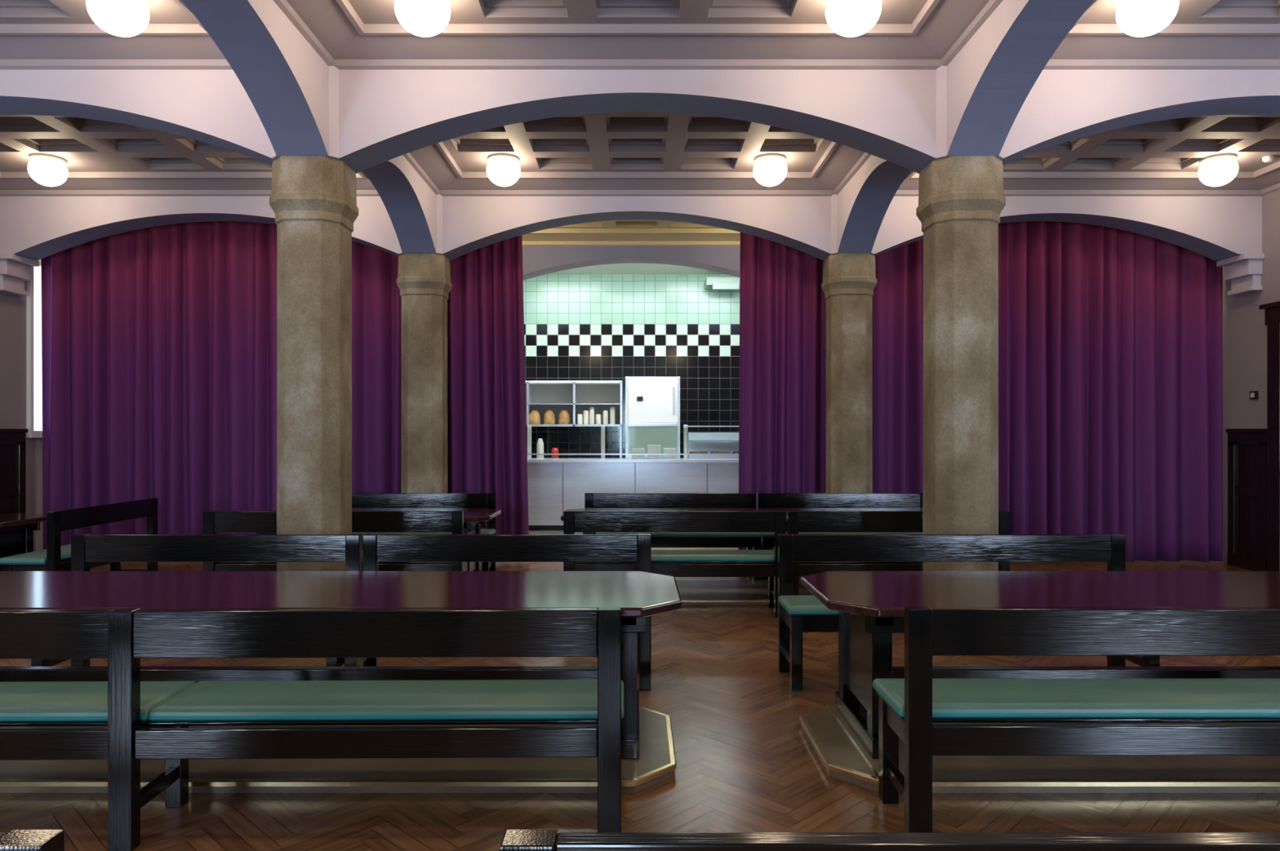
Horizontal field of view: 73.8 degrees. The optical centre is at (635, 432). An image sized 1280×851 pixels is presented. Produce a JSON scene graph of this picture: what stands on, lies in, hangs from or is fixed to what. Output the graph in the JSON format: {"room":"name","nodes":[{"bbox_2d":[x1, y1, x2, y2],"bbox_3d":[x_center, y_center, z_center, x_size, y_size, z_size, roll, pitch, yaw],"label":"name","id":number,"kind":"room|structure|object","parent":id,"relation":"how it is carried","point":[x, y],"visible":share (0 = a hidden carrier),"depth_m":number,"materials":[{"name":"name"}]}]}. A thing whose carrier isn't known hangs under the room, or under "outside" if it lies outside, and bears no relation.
{"room":"eatery","nodes":[
{"label":"eatery","id":0,"kind":"room"},
{"bbox_2d":[0,280,43,551],"bbox_3d":[-7.050,-0.750,4.400,0.300,4.700,15.400,0,0,0],"label":"wall","id":1,"kind":"structure","parent":0,"point":[12,307],"depth_m":9.54,"materials":[{"name":"paint"}]},
{"bbox_2d":[0,428,27,513],"bbox_3d":[-6.864,0.730,3.300,0.069,1.540,12.600,0,0,0],"label":"wainscot","id":2,"kind":"structure","parent":1,"relation":"attached to","point":[12,442],"depth_m":9.43,"materials":[{"name":"brown wood"}]},
{"bbox_2d":[0,253,39,295],"bbox_3d":[-6.790,-1.725,9.350,0.220,0.390,0.440,0,0,0],"label":"corbel","id":3,"kind":"object","parent":1,"relation":"attached to","point":[15,269],"visible":1,"depth_m":9.30,"materials":[{"name":"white paint"}]},
{"bbox_2d":[26,259,42,437],"bbox_3d":[-6.875,-0.970,10.525,0.050,2.060,1.710,0,0,0],"label":"window","id":4,"kind":"structure","parent":1,"relation":"in","point":[33,300],"depth_m":9.72,"materials":[{"name":"white glass"}]},
{"bbox_2d":[523,274,739,457],"bbox_3d":[0.000,-0.750,14.900,7.200,4.700,0.200,0,0,0],"label":"wall","id":5,"kind":"structure","parent":0,"point":[577,326],"depth_m":14.80,"materials":[{"name":"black tile"}]},
{"bbox_2d":[704,276,739,289],"bbox_3d":[1.900,-2.510,14.545,1.400,0.220,0.490,0,0,0],"label":"ventilation duct","id":6,"kind":"object","parent":5,"relation":"attached to","point":[710,282],"visible":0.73,"depth_m":14.35,"materials":[{"name":"white metal"}]},
{"bbox_2d":[547,262,724,274],"bbox_3d":[0.000,-2.925,13.500,7.200,0.350,3.000,0,0,0],"label":"ceiling kitchen","id":7,"kind":"structure","parent":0,"point":[630,268],"depth_m":14.40,"materials":[{"name":"white paint"}]},
{"bbox_2d":[0,0,1279,246],"bbox_3d":[-0.080,-2.830,4.350,14.240,0.580,15.300,0,0,0],"label":"ceiling","id":8,"kind":"structure","parent":0,"point":[620,153],"depth_m":7.41,"materials":[{"name":"grey paint"}]},
{"bbox_2d":[27,153,68,186],"bbox_3d":[-5.780,-2.564,8.400,0.331,0.269,0.331,0,0,0],"label":"globe lamp","id":9,"kind":"object","parent":8,"relation":"attached to","point":[46,170],"depth_m":8.29,"materials":[{"name":"white glass"}]},
{"bbox_2d":[85,0,149,36],"bbox_3d":[-3.150,-2.564,5.200,0.331,0.269,0.331,0,0,0],"label":"globe lamp","id":10,"kind":"object","parent":8,"relation":"attached to","point":[121,18],"depth_m":5.12,"materials":[{"name":"white glass"}]},
{"bbox_2d":[0,69,273,165],"bbox_3d":[-4.721,-2.510,6.150,4.358,1.180,0.360,0,0,0],"label":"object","id":11,"kind":"structure","parent":8,"relation":"attached to","point":[213,107],"depth_m":5.97,"materials":[{"name":"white paint"}]},
{"bbox_2d":[0,196,399,260],"bbox_3d":[-4.721,-2.510,9.350,4.358,1.180,0.360,0,0,0],"label":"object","id":12,"kind":"structure","parent":8,"relation":"attached to","point":[33,228],"depth_m":9.17,"materials":[{"name":"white paint"}]},
{"bbox_2d":[182,0,328,155],"bbox_3d":[-2.307,-2.510,3.375,0.360,1.180,5.080,0,0,0],"label":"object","id":13,"kind":"structure","parent":8,"relation":"attached to","point":[284,78],"depth_m":5.35,"materials":[{"name":"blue paint"}]},
{"bbox_2d":[362,155,435,253],"bbox_3d":[-2.307,-2.510,7.750,0.360,1.180,2.730,0,0,0],"label":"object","id":14,"kind":"structure","parent":8,"relation":"attached to","point":[409,202],"depth_m":8.50,"materials":[{"name":"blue paint"}]},
{"bbox_2d":[394,0,450,36],"bbox_3d":[-1.295,-2.564,5.200,0.331,0.269,0.331,0,0,0],"label":"globe lamp","id":15,"kind":"object","parent":8,"relation":"attached to","point":[421,18],"depth_m":5.11,"materials":[{"name":"white glass"}]},
{"bbox_2d":[486,153,520,186],"bbox_3d":[-1.295,-2.564,8.400,0.331,0.269,0.331,0,0,0],"label":"globe lamp","id":16,"kind":"object","parent":8,"relation":"attached to","point":[503,170],"depth_m":8.28,"materials":[{"name":"white glass"}]},
{"bbox_2d":[522,246,740,280],"bbox_3d":[0.018,-2.510,11.800,4.349,1.180,0.360,0,0,0],"label":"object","id":17,"kind":"structure","parent":8,"relation":"attached to","point":[537,261],"depth_m":11.62,"materials":[{"name":"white paint"}]},
{"bbox_2d":[442,196,831,260],"bbox_3d":[0.018,-2.510,9.350,4.179,1.180,0.360,0,0,0],"label":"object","id":18,"kind":"structure","parent":8,"relation":"attached to","point":[469,224],"depth_m":9.17,"materials":[{"name":"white paint"}]},
{"bbox_2d":[338,69,936,173],"bbox_3d":[0.018,-2.510,6.150,4.179,1.180,0.360,0,0,0],"label":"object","id":19,"kind":"structure","parent":8,"relation":"attached to","point":[890,115],"depth_m":5.97,"materials":[{"name":"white paint"}]},
{"bbox_2d":[753,153,786,186],"bbox_3d":[1.330,-2.564,8.400,0.331,0.269,0.331,0,0,0],"label":"globe lamp","id":20,"kind":"object","parent":8,"relation":"attached to","point":[770,170],"depth_m":8.28,"materials":[{"name":"white glass"}]},
{"bbox_2d":[825,0,881,36],"bbox_3d":[1.330,-2.564,5.200,0.331,0.269,0.331,0,0,0],"label":"globe lamp","id":21,"kind":"object","parent":8,"relation":"attached to","point":[847,18],"depth_m":5.11,"materials":[{"name":"white glass"}]},
{"bbox_2d":[837,155,912,253],"bbox_3d":[2.342,-2.510,7.750,0.360,1.180,2.730,0,0,0],"label":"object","id":22,"kind":"structure","parent":8,"relation":"attached to","point":[864,202],"depth_m":8.50,"materials":[{"name":"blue paint"}]},
{"bbox_2d":[946,0,1094,155],"bbox_3d":[2.342,-2.510,3.375,0.360,1.180,5.080,0,0,0],"label":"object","id":23,"kind":"structure","parent":8,"relation":"attached to","point":[990,79],"depth_m":5.36,"materials":[{"name":"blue paint"}]},
{"bbox_2d":[874,196,1262,260],"bbox_3d":[4.659,-2.510,9.350,4.163,1.180,0.360,0,0,0],"label":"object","id":24,"kind":"structure","parent":8,"relation":"attached to","point":[1213,228],"depth_m":9.17,"materials":[{"name":"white paint"}]},
{"bbox_2d":[1001,69,1279,164],"bbox_3d":[4.659,-2.510,6.150,4.163,1.180,0.360,0,0,0],"label":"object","id":25,"kind":"structure","parent":8,"relation":"attached to","point":[1062,106],"depth_m":5.97,"materials":[{"name":"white paint"}]},
{"bbox_2d":[1115,0,1178,36],"bbox_3d":[3.120,-2.564,5.200,0.331,0.269,0.331,0,0,0],"label":"globe lamp","id":26,"kind":"object","parent":8,"relation":"attached to","point":[1136,18],"depth_m":5.12,"materials":[{"name":"white glass"}]},
{"bbox_2d":[1197,153,1238,186],"bbox_3d":[5.740,-2.564,8.400,0.331,0.269,0.331,0,0,0],"label":"globe lamp","id":27,"kind":"object","parent":8,"relation":"attached to","point":[1218,170],"depth_m":8.29,"materials":[{"name":"white glass"}]},
{"bbox_2d":[1262,155,1275,163],"bbox_3d":[6.200,-2.675,8.350,0.100,0.050,0.100,0,0,0],"label":"smoke detector","id":28,"kind":"object","parent":8,"relation":"attached to","point":[1269,158],"visible":1,"depth_m":8.32,"materials":[{"name":"white plastic"}]},
{"bbox_2d":[0,530,1279,850],"bbox_3d":[-0.080,1.550,6.000,13.640,0.100,18.000,0,0,0],"label":"floor","id":29,"kind":"structure","parent":0,"point":[746,762],"depth_m":3.50,"materials":[{"name":"brown wood"}]},
{"bbox_2d":[0,513,46,571],"bbox_3d":[-5.975,1.097,7.400,1.450,0.695,1.000,0,0,0],"label":"dining table","id":30,"kind":"object","parent":29,"relation":"on","point":[16,530],"visible":0.49,"depth_m":7.53,"materials":[{"name":"brown wood"}]},
{"bbox_2d":[0,830,64,850],"bbox_3d":[-2.000,1.070,1.155,2.180,0.860,0.445,0,0,0],"label":"wooden bench","id":31,"kind":"object","parent":29,"relation":"on","point":[15,840],"visible":1,"depth_m":1.34,"materials":[{"name":"black wood"}]},
{"bbox_2d":[0,497,157,571],"bbox_3d":[-4.902,1.070,7.620,0.445,0.860,1.520,0,0,0],"label":"wooden bench","id":32,"kind":"object","parent":29,"relation":"on","point":[56,557],"visible":0.41,"depth_m":7.18,"materials":[{"name":"black wood"}]},
{"bbox_2d":[31,533,362,666],"bbox_3d":[-2.620,1.070,5.157,1.820,0.860,0.445,0,0,0],"label":"wooden bench","id":33,"kind":"object","parent":29,"relation":"on","point":[86,548],"visible":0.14,"depth_m":5.33,"materials":[{"name":"black wood"}]},
{"bbox_2d":[0,607,623,850],"bbox_3d":[-1.843,1.070,3.266,3.600,0.860,0.445,0,0,-1],"label":"wooden bench","id":34,"kind":"object","parent":29,"relation":"on","point":[144,720],"visible":0.98,"depth_m":3.07,"materials":[{"name":"black wood"}]},
{"bbox_2d":[269,155,358,571],"bbox_3d":[-2.307,-0.210,6.150,0.620,3.420,0.620,0,0,0],"label":"stone column","id":35,"kind":"structure","parent":29,"relation":"on","point":[313,201],"depth_m":5.92,"materials":[{"name":"stone"}]},
{"bbox_2d":[271,66,340,159],"bbox_3d":[-2.307,-2.510,6.150,0.470,1.180,0.470,0,0,0],"label":"pier","id":36,"kind":"object","parent":35,"relation":"on","point":[333,72],"visible":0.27,"depth_m":5.94,"materials":[{"name":"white paint"}]},
{"bbox_2d":[203,511,471,571],"bbox_3d":[-2.450,1.070,7.133,2.120,0.860,0.445,0,0,0],"label":"wooden bench","id":37,"kind":"object","parent":29,"relation":"on","point":[214,522],"visible":0.27,"depth_m":6.92,"materials":[{"name":"black wood"}]},
{"bbox_2d":[0,706,676,793],"bbox_3d":[-1.770,1.473,4.040,3.900,0.054,1.000,0,0,0],"label":"plinth","id":38,"kind":"object","parent":29,"relation":"on","point":[656,763],"visible":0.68,"depth_m":3.63,"materials":[{"name":"gold metal"}]},
{"bbox_2d":[0,571,681,759],"bbox_3d":[-1.745,1.097,4.130,3.910,0.695,0.980,0,0,0],"label":"dining table","id":39,"kind":"object","parent":29,"relation":"on","point":[639,595],"visible":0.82,"depth_m":4.10,"materials":[{"name":"brown wood"}]},
{"bbox_2d":[256,508,501,571],"bbox_3d":[-2.450,1.097,7.970,2.300,0.695,0.980,0,0,0],"label":"dining table","id":40,"kind":"object","parent":29,"relation":"on","point":[473,518],"visible":0.25,"depth_m":8.12,"materials":[{"name":"brown wood"}]},
{"bbox_2d":[351,493,496,571],"bbox_3d":[-2.520,1.070,8.807,2.120,0.860,0.445,0,0,0],"label":"wooden bench","id":41,"kind":"object","parent":29,"relation":"on","point":[359,500],"visible":0.2,"depth_m":8.98,"materials":[{"name":"black wood"}]},
{"bbox_2d":[396,253,452,493],"bbox_3d":[-2.307,-0.210,9.350,0.620,3.420,0.620,0,0,0],"label":"stone column","id":42,"kind":"structure","parent":29,"relation":"on","point":[424,285],"depth_m":9.13,"materials":[{"name":"stone"}]},
{"bbox_2d":[398,194,442,254],"bbox_3d":[-2.307,-2.510,9.350,0.470,1.180,0.470,0,0,0],"label":"pier","id":43,"kind":"object","parent":42,"relation":"on","point":[438,197],"visible":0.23,"depth_m":9.14,"materials":[{"name":"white paint"}]},
{"bbox_2d":[344,533,652,690],"bbox_3d":[-0.800,1.070,5.157,1.820,0.860,0.445,0,0,0],"label":"wooden bench","id":44,"kind":"object","parent":29,"relation":"on","point":[376,548],"visible":0.34,"depth_m":5.33,"materials":[{"name":"black wood"}]},
{"bbox_2d":[525,380,622,457],"bbox_3d":[-1.308,0.315,14.525,2.185,2.370,0.450,0,0,0],"label":"shelf unit","id":45,"kind":"object","parent":29,"relation":"on","point":[575,397],"visible":0.38,"depth_m":14.73,"materials":[{"name":"silver metal"}]},
{"bbox_2d":[528,409,569,424],"bbox_3d":[-1.450,-0.261,14.450,0.700,0.248,0.200,0,0,0],"label":"bread loaves","id":46,"kind":"object","parent":45,"relation":"on","point":[535,416],"visible":0.94,"depth_m":14.38,"materials":[{"name":"orange food"}]},
{"bbox_2d":[577,407,615,424],"bbox_3d":[-0.655,-0.283,14.420,0.640,0.293,0.088,0,0,0],"label":"stacked cups","id":47,"kind":"object","parent":45,"relation":"on","point":[612,410],"visible":0.98,"depth_m":14.38,"materials":[{"name":"beige ceramic"}]},
{"bbox_2d":[527,457,738,530],"bbox_3d":[0.000,0.955,13.350,6.600,1.090,0.780,0,0,0],"label":"counter","id":48,"kind":"object","parent":29,"relation":"on","point":[556,486],"depth_m":13.02,"materials":[{"name":"silver metal"}]},
{"bbox_2d":[537,448,558,457],"bbox_3d":[-1.475,0.289,14.400,0.370,0.379,0.117,0,0,0],"label":"condiment bottles","id":49,"kind":"object","parent":48,"relation":"on","point":[539,451],"visible":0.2,"depth_m":14.35,"materials":[{"name":"red plastic"}]},
{"bbox_2d":[526,425,738,458],"bbox_3d":[0.150,0.145,13.265,3.700,0.530,0.150,0,0,0],"label":"glass sneeze guard","id":50,"kind":"object","parent":48,"relation":"on","point":[602,437],"visible":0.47,"depth_m":13.20,"materials":[{"name":"clear glass"}]},
{"bbox_2d":[631,448,676,458],"bbox_3d":[0.300,0.305,13.492,0.700,0.210,0.215,0,0,0],"label":"containers","id":51,"kind":"object","parent":48,"relation":"on","point":[633,451],"visible":0.75,"depth_m":13.40,"materials":[{"name":"white plastic"}]},
{"bbox_2d":[688,448,738,458],"bbox_3d":[1.375,0.205,13.520,1.050,0.410,0.320,0,0,0],"label":"display","id":52,"kind":"object","parent":48,"relation":"on","point":[690,451],"visible":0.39,"depth_m":13.38,"materials":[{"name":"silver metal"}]},
{"bbox_2d":[625,376,679,457],"bbox_3d":[0.290,0.290,14.345,0.900,2.420,0.710,0,0,0],"label":"refrigerator","id":53,"kind":"object","parent":29,"relation":"on","point":[649,401],"visible":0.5,"depth_m":14.02,"materials":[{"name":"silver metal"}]},
{"bbox_2d":[582,493,762,580],"bbox_3d":[0.370,1.070,8.807,1.820,0.860,0.445,0,0,0],"label":"wooden bench","id":54,"kind":"object","parent":29,"relation":"on","point":[750,540],"visible":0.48,"depth_m":8.98,"materials":[{"name":"black wood"}]},
{"bbox_2d":[563,511,785,617],"bbox_3d":[0.320,1.070,7.133,1.820,0.860,0.445,0,0,0],"label":"wooden bench","id":55,"kind":"object","parent":29,"relation":"on","point":[674,563],"visible":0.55,"depth_m":6.92,"materials":[{"name":"black wood"}]},
{"bbox_2d":[560,508,923,534],"bbox_3d":[1.215,1.097,7.970,3.770,0.695,0.980,0,0,0],"label":"dining table","id":56,"kind":"object","parent":29,"relation":"on","point":[785,510],"visible":0.05,"depth_m":8.29,"materials":[{"name":"brown wood"}]},
{"bbox_2d":[675,580,813,605],"bbox_3d":[1.205,1.473,7.880,3.790,0.054,1.000,0,0,0],"label":"plinth","id":57,"kind":"object","parent":29,"relation":"on","point":[692,593],"visible":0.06,"depth_m":7.70,"materials":[{"name":"brown wood"}]},
{"bbox_2d":[756,493,923,580],"bbox_3d":[2.190,1.070,8.807,1.820,0.860,0.445,0,0,0],"label":"wooden bench","id":58,"kind":"object","parent":29,"relation":"on","point":[764,500],"visible":0.32,"depth_m":8.98,"materials":[{"name":"black wood"}]},
{"bbox_2d":[821,253,876,493],"bbox_3d":[2.342,-0.210,9.350,0.620,3.420,0.620,0,0,0],"label":"stone column","id":59,"kind":"structure","parent":29,"relation":"on","point":[848,285],"depth_m":9.13,"materials":[{"name":"stone"}]},
{"bbox_2d":[831,194,875,254],"bbox_3d":[2.342,-2.510,9.350,0.470,1.180,0.470,0,0,0],"label":"pier","id":60,"kind":"object","parent":59,"relation":"on","point":[833,197],"visible":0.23,"depth_m":9.14,"materials":[{"name":"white paint"}]},
{"bbox_2d":[499,830,1279,850],"bbox_3d":[0.870,1.070,1.155,2.180,0.860,0.445,0,0,0],"label":"wooden bench","id":61,"kind":"object","parent":29,"relation":"on","point":[513,840],"visible":1,"depth_m":1.34,"materials":[{"name":"black wood"}]},
{"bbox_2d":[786,511,1009,595],"bbox_3d":[2.140,1.070,7.133,1.820,0.860,0.445,0,0,0],"label":"wooden bench","id":62,"kind":"object","parent":29,"relation":"on","point":[797,522],"visible":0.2,"depth_m":6.92,"materials":[{"name":"black wood"}]},
{"bbox_2d":[915,155,1005,571],"bbox_3d":[2.342,-0.210,6.150,0.620,3.420,0.620,0,0,0],"label":"stone column","id":63,"kind":"structure","parent":29,"relation":"on","point":[962,200],"depth_m":5.93,"materials":[{"name":"stone"}]},
{"bbox_2d":[934,66,1003,159],"bbox_3d":[2.342,-2.510,6.150,0.470,1.180,0.470,0,0,0],"label":"pier","id":64,"kind":"object","parent":63,"relation":"on","point":[941,72],"visible":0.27,"depth_m":5.94,"materials":[{"name":"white paint"}]},
{"bbox_2d":[777,533,1159,690],"bbox_3d":[1.980,1.070,5.157,2.180,0.860,0.445,0,0,0],"label":"wooden bench","id":65,"kind":"object","parent":29,"relation":"on","point":[797,615],"visible":0.55,"depth_m":5.33,"materials":[{"name":"black wood"}]},
{"bbox_2d":[799,704,1279,793],"bbox_3d":[2.870,1.473,4.040,4.060,0.054,1.000,0,0,0],"label":"plinth","id":66,"kind":"object","parent":29,"relation":"on","point":[843,757],"visible":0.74,"depth_m":3.67,"materials":[{"name":"gold metal"}]},
{"bbox_2d":[800,571,1279,759],"bbox_3d":[2.880,1.097,4.130,4.040,0.695,0.980,0,0,0],"label":"dining table","id":67,"kind":"object","parent":29,"relation":"on","point":[870,606],"visible":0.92,"depth_m":4.10,"materials":[{"name":"brown wood"}]},
{"bbox_2d":[872,606,1279,832],"bbox_3d":[2.070,1.070,3.303,2.180,0.860,0.445,0,0,0],"label":"wooden bench","id":68,"kind":"object","parent":29,"relation":"on","point":[908,707],"visible":0.94,"depth_m":3.10,"materials":[{"name":"black wood"}]},
{"bbox_2d":[1216,189,1279,564],"bbox_3d":[6.890,-0.750,4.400,0.300,4.700,15.400,0,0,0],"label":"wall","id":69,"kind":"structure","parent":0,"point":[1244,331],"depth_m":9.38,"materials":[{"name":"paint"}]},
{"bbox_2d":[1216,253,1264,295],"bbox_3d":[6.630,-1.725,9.350,0.220,0.390,0.440,0,0,0],"label":"corbel","id":70,"kind":"object","parent":69,"relation":"attached to","point":[1244,271],"visible":1,"depth_m":9.25,"materials":[{"name":"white paint"}]},
{"bbox_2d":[1225,428,1266,571],"bbox_3d":[6.705,0.730,9.345,0.069,1.540,0.590,0,0,0],"label":"wainscot","id":71,"kind":"structure","parent":69,"relation":"attached to","point":[1246,448],"depth_m":9.35,"materials":[{"name":"brown wood"}]},
{"bbox_2d":[1248,391,1258,399],"bbox_3d":[6.721,-0.405,9.270,0.033,0.090,0.100,0,0,0],"label":"thermostat","id":72,"kind":"object","parent":69,"relation":"attached to","point":[1253,395],"visible":1,"depth_m":9.25,"materials":[{"name":"black plastic"}]},
{"bbox_2d":[1258,301,1279,571],"bbox_3d":[6.674,0.075,8.350,0.128,2.850,1.380,0,0,0],"label":"door","id":73,"kind":"structure","parent":69,"relation":"in","point":[1272,310],"depth_m":8.89,"materials":[{"name":"brown wood"}]},
{"bbox_3d":[-0.080,-2.500,9.760,13.640,0.040,0.040,0,0,0],"label":"rail","id":74,"kind":"object","parent":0,"visible":0},
{"bbox_2d":[40,221,400,549],"bbox_3d":[-4.570,-0.505,9.753,4.505,3.950,0.229,0,0,0],"label":"pleated curtain","id":75,"kind":"object","parent":74,"relation":"hanging from","point":[159,343],"visible":0.56,"depth_m":9.74,"materials":[{"name":"fabric"}]},
{"bbox_2d":[447,235,528,534],"bbox_3d":[-1.757,-0.505,9.736,1.095,3.950,0.197,0,0,0],"label":"pleated curtain","id":76,"kind":"object","parent":74,"relation":"hanging from","point":[487,451],"visible":0.7,"depth_m":9.74,"materials":[{"name":"fabric"}]},
{"bbox_2d":[737,232,826,550],"bbox_3d":[1.774,-0.505,9.749,1.175,3.950,0.163,0,0,0],"label":"pleated curtain","id":77,"kind":"object","parent":74,"relation":"hanging from","point":[782,406],"visible":0.59,"depth_m":9.76,"materials":[{"name":"fabric"}]},
{"bbox_2d":[871,222,1009,511],"bbox_3d":[3.316,-0.505,9.740,1.875,3.950,0.197,0,0,-1],"label":"pleated curtain","id":78,"kind":"object","parent":74,"relation":"hanging from","point":[897,299],"visible":0.25,"depth_m":9.74,"materials":[{"name":"fabric"}]},
{"bbox_2d":[1008,221,1222,563],"bbox_3d":[5.484,-0.505,9.748,2.454,3.950,0.249,0,0,0],"label":"pleated curtain","id":79,"kind":"object","parent":74,"relation":"hanging from","point":[1115,335],"visible":0.88,"depth_m":9.74,"materials":[{"name":"fabric"}]}
]}

